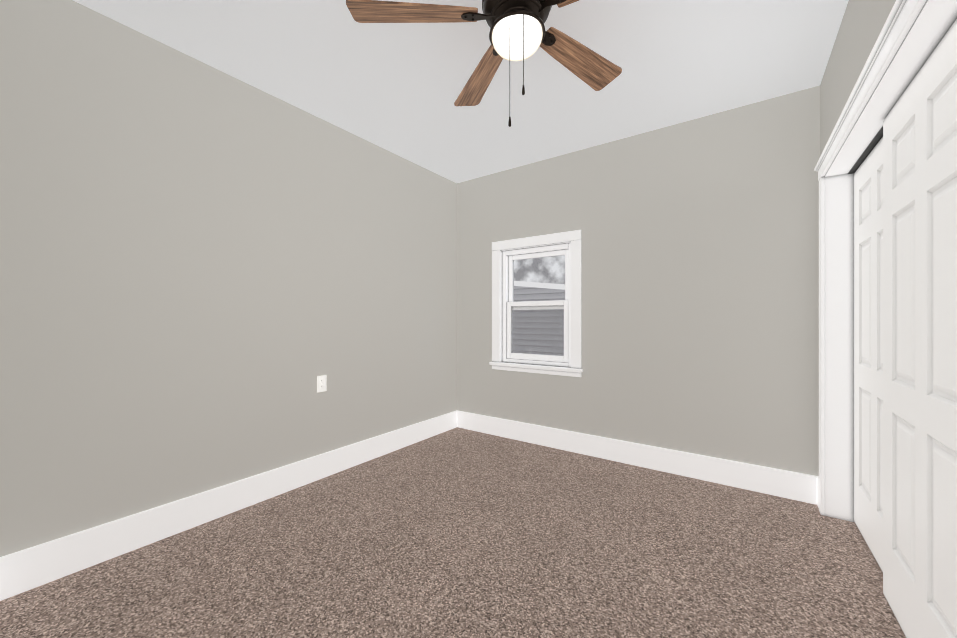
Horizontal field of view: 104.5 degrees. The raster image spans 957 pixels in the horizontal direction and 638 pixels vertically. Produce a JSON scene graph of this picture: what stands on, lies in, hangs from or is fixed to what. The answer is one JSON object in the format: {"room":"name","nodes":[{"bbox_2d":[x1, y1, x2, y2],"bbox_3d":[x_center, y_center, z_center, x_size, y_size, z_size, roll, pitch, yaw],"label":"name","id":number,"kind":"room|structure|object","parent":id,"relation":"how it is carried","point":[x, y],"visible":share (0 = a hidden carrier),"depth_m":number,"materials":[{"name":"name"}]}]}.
{"room":"empty bedroom","nodes":[
{"label":"empty bedroom","id":0,"kind":"room"},
{"bbox_2d":[0,0,456,556],"bbox_3d":[-1.262,-0.152,2.753,0.160,2.665,3.640,0,0,35],"label":"wall","id":1,"kind":"structure","parent":0,"point":[208,274],"depth_m":2.06,"materials":[{"name":"grey paint"}]},
{"bbox_2d":[0,411,455,600],"bbox_3d":[-1.134,1.090,2.779,0.020,0.180,3.130,0,0,35],"label":"baseboard","id":2,"kind":"structure","parent":1,"relation":"attached to","point":[24,570],"depth_m":2.04,"materials":[{"name":"white wood"}]},
{"bbox_2d":[317,375,325,392],"bbox_3d":[-1.161,0.480,2.750,0.009,0.120,0.074,0,0,35],"label":"outlet","id":3,"kind":"object","parent":1,"relation":"attached to","point":[321,383],"visible":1,"depth_m":2.74,"materials":[{"name":"white plastic"}]},
{"bbox_2d":[0,427,905,637],"bbox_3d":[0.333,1.230,1.623,4.070,0.100,3.640,0,0,35],"label":"floor","id":4,"kind":"structure","parent":0,"point":[457,532],"depth_m":1.77,"materials":[{"name":"carpet"}]},
{"bbox_2d":[73,0,848,182],"bbox_3d":[0.333,-1.545,1.623,4.070,0.120,3.640,0,0,35],"label":"ceiling","id":5,"kind":"structure","parent":0,"point":[396,88],"depth_m":2.17,"materials":[{"name":"white paint"}]},
{"bbox_2d":[346,0,621,126],"bbox_3d":[0.200,-1.121,1.528,1.293,0.728,1.346,0,0,35],"label":"ceiling fan","id":6,"kind":"object","parent":5,"relation":"hanging from","point":[517,32],"visible":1,"depth_m":1.55,"materials":[{"name":"brown wood"}]},
{"bbox_2d":[457,85,819,475],"bbox_3d":[1.078,-0.152,3.228,3.110,2.665,0.160,0,0,35],"label":"wall","id":7,"kind":"structure","parent":0,"point":[700,286],"depth_m":2.81,"materials":[{"name":"grey paint"}]},
{"bbox_2d":[489,230,582,376],"bbox_3d":[0.557,-0.135,3.566,0.954,1.290,0.210,0,0,35],"label":"double-hung window","id":8,"kind":"structure","parent":7,"relation":"in","point":[507,253],"depth_m":3.54,"materials":[{"name":"plastic"}]},
{"bbox_2d":[456,411,818,507],"bbox_3d":[0.973,1.090,3.192,2.920,0.180,0.020,0,0,35],"label":"baseboard","id":9,"kind":"structure","parent":7,"relation":"attached to","point":[802,487],"depth_m":2.87,"materials":[{"name":"white wood"}]},
{"bbox_2d":[820,0,895,155],"bbox_3d":[1.287,-0.152,0.946,0.190,2.665,3.320,0,0,35],"label":"wall","id":10,"kind":"structure","parent":0,"point":[861,27],"depth_m":1.73,"materials":[{"name":"grey paint"}]},
{"bbox_2d":[854,137,882,571],"bbox_3d":[1.960,0.164,1.815,0.035,2.009,0.796,0,0,35],"label":"closet door","id":11,"kind":"structure","parent":10,"relation":"in","point":[868,347],"depth_m":1.90,"materials":[{"name":"white wood"}]},
{"bbox_2d":[814,0,956,521],"bbox_3d":[1.630,0.119,1.457,0.231,2.122,1.962,0,0,35],"label":"trim","id":12,"kind":"structure","parent":10,"relation":"attached to","point":[912,35],"depth_m":2.16,"materials":[{"name":"white wood"}]},
{"bbox_2d":[883,19,956,637],"bbox_3d":[1.504,0.163,1.240,0.035,2.010,0.810,0,0,35],"label":"closet door","id":13,"kind":"structure","parent":10,"relation":"in","point":[920,357],"depth_m":1.24,"materials":[{"name":"white wood"}]},
{"label":"outside","id":14,"kind":"structure","parent":0,"visible":0},
{"bbox_2d":[512,255,564,355],"bbox_3d":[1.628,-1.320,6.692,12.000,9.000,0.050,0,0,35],"label":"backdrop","id":15,"kind":"structure","parent":14,"point":[520,274],"depth_m":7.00,"materials":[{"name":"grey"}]}
]}

